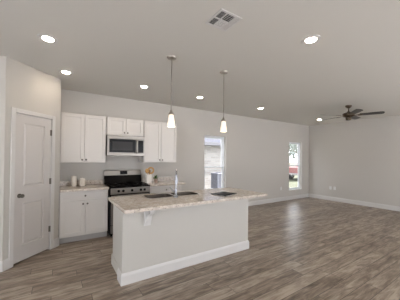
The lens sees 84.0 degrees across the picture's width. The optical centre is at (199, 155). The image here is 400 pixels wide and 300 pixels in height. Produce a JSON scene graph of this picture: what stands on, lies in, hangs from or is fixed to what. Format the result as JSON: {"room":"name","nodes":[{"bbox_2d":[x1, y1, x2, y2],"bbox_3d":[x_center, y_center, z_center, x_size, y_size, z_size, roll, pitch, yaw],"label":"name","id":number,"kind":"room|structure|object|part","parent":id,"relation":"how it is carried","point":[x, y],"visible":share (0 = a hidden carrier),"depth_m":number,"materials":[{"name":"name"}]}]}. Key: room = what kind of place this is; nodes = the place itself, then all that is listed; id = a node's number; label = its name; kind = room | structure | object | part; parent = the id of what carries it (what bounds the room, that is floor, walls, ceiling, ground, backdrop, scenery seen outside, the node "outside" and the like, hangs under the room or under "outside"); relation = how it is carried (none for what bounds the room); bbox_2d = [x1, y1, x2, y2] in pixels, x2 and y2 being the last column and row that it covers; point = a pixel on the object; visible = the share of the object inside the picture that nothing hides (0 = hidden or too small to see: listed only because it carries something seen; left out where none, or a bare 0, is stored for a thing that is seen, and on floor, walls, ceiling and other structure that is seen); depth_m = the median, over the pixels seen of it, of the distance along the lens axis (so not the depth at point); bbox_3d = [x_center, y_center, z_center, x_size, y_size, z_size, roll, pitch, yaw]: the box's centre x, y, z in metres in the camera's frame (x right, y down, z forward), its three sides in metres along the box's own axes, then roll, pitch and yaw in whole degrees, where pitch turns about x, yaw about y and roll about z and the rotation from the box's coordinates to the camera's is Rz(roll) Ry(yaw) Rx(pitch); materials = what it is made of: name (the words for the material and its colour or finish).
{"room":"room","nodes":[
{"label":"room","id":0,"kind":"room"},
{"bbox_2d":[0,55,5,260],"bbox_3d":[-3.554,0.083,2.217,2.442,2.748,0.100,1,-1,-33],"label":"wall","id":1,"kind":"structure","parent":0,"point":[2,58],"depth_m":2.83,"materials":[{"name":"grey paint"}]},
{"bbox_2d":[0,261,2,271],"bbox_3d":[-3.532,1.389,2.155,2.448,0.135,0.016,1,-1,-33],"label":"baseboard","id":2,"kind":"structure","parent":1,"relation":"attached to","point":[1,263],"depth_m":2.81,"materials":[{"name":"grey paint"}]},
{"bbox_2d":[2,56,60,260],"bbox_3d":[-2.461,0.105,3.270,0.100,2.748,0.862,0,-1,12],"label":"wall","id":3,"kind":"structure","parent":0,"point":[28,88],"depth_m":3.15,"materials":[{"name":"grey paint"}]},
{"bbox_2d":[2,237,58,271],"bbox_3d":[-2.417,1.412,3.240,0.016,0.135,0.868,0,-1,12],"label":"baseboard","id":4,"kind":"structure","parent":3,"relation":"attached to","point":[5,262],"depth_m":2.87,"materials":[{"name":"grey paint"}]},
{"bbox_2d":[8,107,55,267],"bbox_3d":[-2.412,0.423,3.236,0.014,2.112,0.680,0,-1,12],"label":"trim","id":5,"kind":"structure","parent":3,"relation":"attached to","point":[13,110],"depth_m":2.95,"materials":[{"name":"grey paint"}]},
{"bbox_2d":[13,113,51,263],"bbox_3d":[-2.409,0.443,3.239,0.102,2.028,0.565,0,-1,12],"label":"door","id":6,"kind":"structure","parent":3,"relation":"in","point":[32,228],"depth_m":3.21,"materials":[{"name":"grey paint"}]},
{"bbox_3d":[-2.446,0.949,3.236,0.027,0.590,0.324,0,-1,12],"label":"panel","id":7,"kind":"part","parent":6,"relation":"part of","materials":[{"name":"grey paint"}]},
{"bbox_3d":[-2.437,-0.006,3.247,0.027,0.880,0.324,0,-1,12],"label":"panel","id":8,"kind":"part","parent":6,"relation":"part of","materials":[{"name":"grey paint"}]},
{"bbox_2d":[60,89,308,201],"bbox_3d":[-0.533,0.150,5.627,11.520,2.748,0.150,1,-1,-33],"label":"wall","id":9,"kind":"structure","parent":0,"point":[256,150],"depth_m":6.00,"materials":[{"name":"grey paint"}]},
{"bbox_2d":[60,179,102,185],"bbox_3d":[-2.315,0.534,4.368,0.764,0.090,0.022,1,-1,-33],"label":"backsplash","id":10,"kind":"structure","parent":9,"relation":"attached to","point":[87,182],"depth_m":4.40,"materials":[{"name":"stone"}]},
{"bbox_2d":[60,112,105,162],"bbox_3d":[-2.217,-0.316,4.230,0.750,0.896,0.368,1,-1,-33],"label":"upper cabinet","id":11,"kind":"object","parent":9,"relation":"attached to","point":[82,136],"visible":0.96,"depth_m":4.08,"materials":[{"name":"white paint"}]},
{"bbox_3d":[-2.293,-0.319,4.009,0.359,0.872,0.019,1,-1,-33],"label":"door","id":12,"kind":"part","parent":11,"relation":"part of","materials":[{"name":"white paint"}]},
{"bbox_3d":[-1.985,-0.314,4.208,0.359,0.872,0.019,1,-1,-33],"label":"door","id":13,"kind":"part","parent":11,"relation":"part of","materials":[{"name":"white paint"}]},
{"bbox_2d":[106,117,142,136],"bbox_3d":[-1.586,-0.578,4.639,0.736,0.351,0.368,1,-1,-33],"label":"upper cabinet","id":14,"kind":"object","parent":9,"relation":"attached to","point":[114,126],"visible":0.98,"depth_m":4.49,"materials":[{"name":"white paint"}]},
{"bbox_3d":[-1.659,-0.581,4.420,0.352,0.327,0.019,1,-1,-33],"label":"door","id":15,"kind":"part","parent":14,"relation":"part of","materials":[{"name":"white paint"}]},
{"bbox_2d":[106,135,143,155],"bbox_3d":[-1.567,-0.195,4.601,0.730,0.401,0.446,1,-1,-33],"label":"microwave","id":16,"kind":"object","parent":14,"relation":"attached to","point":[116,145],"visible":0.95,"depth_m":4.42,"materials":[{"name":"silver metal"}]},
{"bbox_3d":[-1.540,-0.186,4.423,0.583,0.277,0.028,1,-1,-33],"label":"door","id":17,"kind":"part","parent":16,"relation":"part of","materials":[{"name":"black glass"}]},
{"bbox_3d":[-1.532,-0.191,4.411,0.507,0.260,0.005,1,-1,-33],"label":"door glass","id":18,"kind":"part","parent":16,"relation":"part of","materials":[{"name":"black glass"}]},
{"bbox_3d":[-1.481,-0.019,4.463,0.730,0.048,0.026,1,-1,-33],"label":"rail","id":19,"kind":"part","parent":16,"relation":"part of","materials":[{"name":"silver metal"}]},
{"bbox_3d":[-1.356,-0.576,4.616,0.352,0.327,0.019,1,-1,-33],"label":"door","id":20,"kind":"part","parent":14,"relation":"part of","materials":[{"name":"white paint"}]},
{"bbox_2d":[141,177,173,181],"bbox_3d":[-0.999,0.555,5.218,0.825,0.090,0.022,1,-1,-33],"label":"backsplash","id":21,"kind":"structure","parent":9,"relation":"attached to","point":[159,178],"depth_m":5.28,"materials":[{"name":"tile"}]},
{"bbox_2d":[139,120,176,161],"bbox_3d":[-0.947,-0.294,5.051,0.781,0.896,0.368,1,-1,-33],"label":"upper cabinet","id":22,"kind":"object","parent":9,"relation":"attached to","point":[159,139],"visible":0.91,"depth_m":4.90,"materials":[{"name":"white paint"}]},
{"bbox_3d":[-1.029,-0.298,4.826,0.374,0.872,0.019,1,-1,-33],"label":"door","id":23,"kind":"part","parent":22,"relation":"part of","materials":[{"name":"white paint"}]},
{"bbox_3d":[-0.707,-0.293,5.034,0.374,0.872,0.019,1,-1,-33],"label":"door","id":24,"kind":"part","parent":22,"relation":"part of","materials":[{"name":"white paint"}]},
{"bbox_2d":[204,135,223,188],"bbox_3d":[0.393,0.332,6.211,0.745,1.755,0.163,1,-1,-33],"label":"window","id":25,"kind":"structure","parent":9,"relation":"in","point":[212,137],"depth_m":6.40,"materials":[{"name":"white plastic"}]},
{"bbox_3d":[0.363,-0.084,6.268,0.675,0.853,0.024,1,-1,-33],"label":"sash","id":26,"kind":"part","parent":25,"relation":"part of","materials":[{"name":"white plastic"}]},
{"bbox_3d":[0.370,0.743,6.236,0.675,0.862,0.024,1,-1,-33],"label":"sash","id":27,"kind":"part","parent":25,"relation":"part of","materials":[{"name":"white plastic"}]},
{"bbox_2d":[248,193,308,205],"bbox_3d":[1.748,1.493,6.996,5.834,0.135,0.016,1,-1,-33],"label":"baseboard","id":28,"kind":"structure","parent":9,"relation":"attached to","point":[258,202],"depth_m":7.53,"materials":[{"name":"grey paint"}]},
{"bbox_2d":[289,142,299,190],"bbox_3d":[3.473,0.383,8.204,0.772,1.755,0.163,1,-1,-33],"label":"window","id":29,"kind":"structure","parent":9,"relation":"in","point":[297,143],"depth_m":8.40,"materials":[{"name":"white plastic"}]},
{"bbox_3d":[3.443,-0.033,8.260,0.702,0.853,0.024,1,-1,-33],"label":"sash","id":30,"kind":"part","parent":29,"relation":"part of","materials":[{"name":"clear glass"}]},
{"bbox_3d":[3.450,0.794,8.229,0.702,0.862,0.024,1,-1,-33],"label":"sash","id":31,"kind":"part","parent":29,"relation":"part of","materials":[{"name":"clear glass"}]},
{"bbox_2d":[0,0,399,125],"bbox_3d":[1.568,-1.318,2.416,11.520,0.150,7.840,1,-1,-33],"label":"ceiling","id":32,"kind":"structure","parent":0,"point":[112,48],"depth_m":2.68,"materials":[{"name":"white paint"}]},
{"bbox_2d":[37,34,57,42],"bbox_3d":[-1.652,-1.263,2.414,0.192,0.017,0.192,1,-1,-33],"label":"recessed light","id":33,"kind":"object","parent":32,"relation":"in","point":[44,37],"visible":1,"depth_m":2.40,"materials":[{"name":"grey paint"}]},
{"bbox_2d":[42,36,53,41],"bbox_3d":[-1.652,-1.263,2.414,0.104,0.016,0.104,1,-1,-33],"label":"diffuser","id":34,"kind":"object","parent":33,"relation":"attached to","point":[44,38],"depth_m":2.40,"materials":[{"name":"white plastic"}]},
{"bbox_2d":[59,69,72,74],"bbox_3d":[-2.028,-1.256,3.361,0.192,0.017,0.192,1,-1,-33],"label":"recessed light","id":35,"kind":"object","parent":32,"relation":"in","point":[68,72],"visible":1,"depth_m":3.34,"materials":[{"name":"white plastic"}]},
{"bbox_2d":[167,55,176,126],"bbox_3d":[-0.363,-0.810,2.827,0.124,0.890,0.124,1,-1,-33],"label":"pendant light","id":36,"kind":"object","parent":32,"relation":"hanging from","point":[171,123],"visible":1,"depth_m":2.80,"materials":[{"name":"white glass"}]},
{"bbox_3d":[-0.367,-0.443,2.823,0.098,0.155,0.098,1,-1,-33],"label":"lamp shade","id":37,"kind":"part","parent":36,"relation":"part of","materials":[{"name":"white glass"}]},
{"bbox_3d":[-0.363,-0.886,2.828,0.016,0.678,0.015,1,-1,-33],"label":"rod","id":38,"kind":"part","parent":36,"relation":"part of","materials":[{"name":"silver metal"}]},
{"bbox_2d":[205,8,241,31],"bbox_3d":[0.218,-1.254,2.067,0.247,0.010,0.248,1,-1,-33],"label":"ceiling vent","id":39,"kind":"object","parent":32,"relation":"in","point":[223,20],"visible":1,"depth_m":2.06,"materials":[{"name":"white metal"}]},
{"bbox_2d":[220,70,227,131],"bbox_3d":[0.352,-0.798,3.301,0.124,0.890,0.124,1,-1,-33],"label":"pendant light","id":40,"kind":"object","parent":32,"relation":"hanging from","point":[223,128],"visible":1,"depth_m":3.28,"materials":[{"name":"white glass"}]},
{"bbox_3d":[0.353,-0.874,3.301,0.016,0.678,0.015,1,-1,-33],"label":"rod","id":41,"kind":"part","parent":40,"relation":"part of","materials":[{"name":"silver metal"}]},
{"bbox_3d":[0.349,-0.431,3.296,0.098,0.155,0.098,1,-1,-33],"label":"lamp shade","id":42,"kind":"part","parent":40,"relation":"part of","materials":[{"name":"white glass"}]},
{"bbox_2d":[301,35,320,43],"bbox_3d":[1.192,-1.238,2.386,0.192,0.017,0.192,1,-1,-33],"label":"recessed light","id":43,"kind":"object","parent":32,"relation":"in","point":[310,39],"visible":1,"depth_m":2.37,"materials":[{"name":"white plastic"}]},
{"bbox_2d":[306,37,315,42],"bbox_3d":[1.192,-1.237,2.386,0.104,0.016,0.104,1,-1,-33],"label":"diffuser","id":44,"kind":"object","parent":43,"relation":"attached to","point":[310,39],"depth_m":2.37,"materials":[{"name":"white plastic"}]},
{"bbox_2d":[325,105,384,120],"bbox_3d":[3.559,-0.892,5.322,1.259,0.597,1.277,1,-1,-33],"label":"ceiling fan","id":45,"kind":"object","parent":32,"relation":"hanging from","point":[348,115],"visible":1,"depth_m":5.20,"materials":[{"name":"brown metal"}]},
{"bbox_3d":[3.537,-0.978,5.289,0.250,0.148,0.250,1,-1,-33],"label":"motor","id":46,"kind":"part","parent":45,"relation":"part of","materials":[{"name":"brown metal"}]},
{"bbox_3d":[3.417,-0.962,4.863,0.138,0.036,0.455,0,-1,16],"label":"blade","id":47,"kind":"part","parent":45,"relation":"part of","materials":[{"name":"brown wood"}]},
{"bbox_3d":[3.905,-0.956,5.043,0.455,0.036,0.138,0,-1,34],"label":"blade","id":48,"kind":"part","parent":45,"relation":"part of","materials":[{"name":"brown wood"}]},
{"bbox_2d":[0,197,399,299],"bbox_3d":[1.542,1.555,2.382,11.520,0.100,7.840,1,-1,-33],"label":"floor","id":49,"kind":"structure","parent":0,"point":[307,248],"depth_m":2.96,"materials":[{"name":"brown wood"}]},
{"bbox_2d":[59,190,107,243],"bbox_3d":[-2.156,1.054,4.106,0.756,0.875,0.628,1,-1,-33],"label":"base cabinet","id":50,"kind":"object","parent":49,"relation":"on","point":[83,215],"visible":0.98,"depth_m":3.86,"materials":[{"name":"white paint"}]},
{"bbox_3d":[-2.163,1.073,3.775,0.362,0.589,0.019,1,-1,-33],"label":"door","id":51,"kind":"part","parent":50,"relation":"part of","materials":[{"name":"white paint"}]},
{"bbox_2d":[59,179,108,192],"bbox_3d":[-2.149,0.551,4.111,0.764,0.128,0.633,1,-1,-33],"label":"countertop","id":52,"kind":"structure","parent":50,"relation":"on","point":[65,186],"depth_m":4.14,"materials":[{"name":"stone"}]},
{"bbox_2d":[71,176,76,186],"bbox_3d":[-2.361,0.476,4.151,0.096,0.199,0.096,1,-1,-33],"label":"canister","id":53,"kind":"object","parent":52,"relation":"on","point":[73,178],"visible":1,"depth_m":4.11,"materials":[{"name":"beige ceramic"}]},
{"bbox_2d":[80,178,84,185],"bbox_3d":[-2.241,0.501,4.229,0.092,0.153,0.092,1,-1,-33],"label":"canister","id":54,"kind":"object","parent":52,"relation":"on","point":[82,180],"visible":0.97,"depth_m":4.19,"materials":[{"name":"beige ceramic"}]},
{"bbox_3d":[-2.004,0.701,3.880,0.732,0.146,0.019,1,-1,-33],"label":"drawer","id":55,"kind":"part","parent":50,"relation":"part of","materials":[{"name":"white paint"}]},
{"bbox_3d":[-1.852,1.079,3.976,0.362,0.589,0.019,1,-1,-33],"label":"door","id":56,"kind":"part","parent":50,"relation":"part of","materials":[{"name":"white paint"}]},
{"bbox_2d":[104,170,149,235],"bbox_3d":[-1.474,0.906,4.472,0.764,1.192,0.701,1,-1,-33],"label":"range","id":57,"kind":"object","parent":49,"relation":"on","point":[119,182],"visible":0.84,"depth_m":4.38,"materials":[{"name":"silver metal"}]},
{"bbox_2d":[104,182,149,188],"bbox_3d":[-1.487,0.595,4.500,0.764,0.022,0.642,1,-1,-33],"label":"cooktop","id":58,"kind":"object","parent":57,"relation":"in","point":[112,185],"depth_m":4.33,"materials":[{"name":"black metal"}]},
{"bbox_3d":[-1.319,1.008,4.231,0.716,0.535,0.020,1,-1,-33],"label":"oven door","id":59,"kind":"part","parent":57,"relation":"part of","materials":[{"name":"black metal"}]},
{"bbox_3d":[-1.316,0.665,4.234,0.732,0.115,0.022,1,-1,-33],"label":"control panel","id":60,"kind":"part","parent":57,"relation":"part of","materials":[{"name":"silver metal"}]},
{"bbox_2d":[150,185,180,193],"bbox_3d":[-0.872,1.075,4.937,0.743,0.875,0.628,1,-1,-33],"label":"base cabinet","id":61,"kind":"object","parent":49,"relation":"on","point":[156,189],"visible":0.24,"depth_m":4.67,"materials":[{"name":"white paint"}]},
{"bbox_2d":[141,177,185,186],"bbox_3d":[-0.834,0.573,4.962,0.825,0.128,0.633,1,-1,-33],"label":"countertop","id":62,"kind":"structure","parent":61,"relation":"on","point":[162,181],"depth_m":4.96,"materials":[{"name":"stone"}]},
{"bbox_2d":[145,174,151,183],"bbox_3d":[-1.105,0.499,4.761,0.104,0.190,0.104,1,-1,-33],"label":"utensil crock","id":63,"kind":"object","parent":62,"relation":"on","point":[148,178],"visible":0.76,"depth_m":4.72,"materials":[{"name":"white ceramic"}]},
{"bbox_2d":[111,199,248,285],"bbox_3d":[-0.171,1.062,3.264,2.020,0.876,0.818,1,-1,-33],"label":"kitchen island","id":64,"kind":"object","parent":49,"relation":"on","point":[147,244],"visible":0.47,"depth_m":2.92,"materials":[{"name":"grey paint"}]},
{"bbox_3d":[-0.098,1.432,3.142,2.020,0.135,0.184,1,-1,-33],"label":"baseboard","id":65,"kind":"part","parent":64,"relation":"part of","materials":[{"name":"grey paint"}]},
{"bbox_2d":[108,187,267,213],"bbox_3d":[-0.103,0.605,3.270,2.195,0.037,0.900,1,-1,-33],"label":"island countertop","id":66,"kind":"structure","parent":64,"relation":"on","point":[131,203],"depth_m":2.92,"materials":[{"name":"stone"}]},
{"bbox_2d":[142,191,199,198],"bbox_3d":[-0.421,0.670,3.295,0.836,0.182,0.330,1,-1,-33],"label":"sink","id":67,"kind":"object","parent":66,"relation":"in","point":[163,195],"visible":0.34,"depth_m":3.35,"materials":[{"name":"silver metal"}]},
{"bbox_3d":[-0.597,0.667,3.180,0.380,0.181,0.295,1,-1,-33],"label":"bowl","id":68,"kind":"part","parent":67,"relation":"part of","materials":[{"name":"grey metal"}]},
{"bbox_3d":[-0.244,0.673,3.408,0.380,0.181,0.295,1,-1,-33],"label":"bowl","id":69,"kind":"part","parent":67,"relation":"part of","materials":[{"name":"grey metal"}]},
{"bbox_2d":[169,169,177,197],"bbox_3d":[-0.341,0.390,3.161,0.107,0.385,0.224,0,-1,18],"label":"faucet","id":70,"kind":"object","parent":66,"relation":"on","point":[176,178],"visible":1,"depth_m":3.10,"materials":[{"name":"silver metal"}]},
{"bbox_3d":[-0.340,0.330,3.186,0.021,0.265,0.170,1,-1,-3],"label":"spout","id":71,"kind":"part","parent":70,"relation":"part of","materials":[{"name":"silver metal"}]},
{"bbox_2d":[211,192,236,196],"bbox_3d":[0.362,0.585,3.383,0.278,0.012,0.314,0,-1,41],"label":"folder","id":72,"kind":"object","parent":66,"relation":"on","point":[224,194],"visible":1,"depth_m":3.38,"materials":[{"name":"black paper"}]},
{"bbox_2d":[309,115,399,206],"bbox_3d":[6.328,0.210,5.486,0.150,2.748,7.540,1,-1,-33],"label":"wall","id":73,"kind":"structure","parent":0,"point":[359,158],"depth_m":7.21,"materials":[{"name":"grey paint"}]},
{"bbox_2d":[309,194,399,210],"bbox_3d":[6.247,1.515,5.426,0.016,0.135,7.540,1,-1,-33],"label":"baseboard","id":74,"kind":"structure","parent":73,"relation":"attached to","point":[363,203],"depth_m":7.19,"materials":[{"name":"grey paint"}]},
{"label":"outside","id":75,"kind":"structure","parent":0,"visible":0},
{"bbox_2d":[289,162,297,187],"bbox_3d":[10.638,2.548,63.500,93.100,0.200,84.900,1,-1,-33],"label":"ground","id":76,"kind":"structure","parent":75,"point":[293,182],"depth_m":15.91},
{"bbox_2d":[204,138,220,188],"bbox_3d":[-1.811,-0.610,14.416,11.400,4.750,8.030,1,-1,-33],"label":"neighbor house","id":77,"kind":"structure","parent":76,"relation":"on","point":[212,147],"depth_m":11.75,"materials":[{"name":"brick"}]},
{"bbox_2d":[289,144,296,159],"bbox_3d":[11.428,-0.817,25.593,4.539,5.689,4.704,1,-1,-33],"label":"tree","id":78,"kind":"object","parent":76,"relation":"on","point":[293,146],"visible":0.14,"depth_m":25.05,"materials":[{"name":"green plant"}]},
{"bbox_2d":[289,145,296,166],"bbox_3d":[12.431,-0.523,31.398,4.346,5.256,4.278,1,-1,-20],"label":"tree","id":79,"kind":"object","parent":76,"relation":"on","point":[293,157],"visible":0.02,"depth_m":31.28,"materials":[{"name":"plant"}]},
{"bbox_2d":[289,166,297,178],"bbox_3d":[8.913,1.113,17.911,4.850,1.579,1.855,1,-1,-33],"label":"pickup truck","id":80,"kind":"object","parent":76,"relation":"on","point":[293,171],"visible":0.2,"depth_m":16.68,"materials":[{"name":"red paint"}]},
{"bbox_3d":[0.987,1.703,11.229,0.860,0.100,0.760,1,-1,-33],"label":"concrete pad","id":81,"kind":"object","parent":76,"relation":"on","visible":0},
{"bbox_2d":[211,172,220,188],"bbox_3d":[0.991,1.254,11.234,0.680,0.799,0.580,1,-1,-33],"label":"air conditioner","id":82,"kind":"object","parent":81,"relation":"on","point":[215,177],"visible":0.65,"depth_m":10.97,"materials":[{"name":"grey metal"}]}
]}

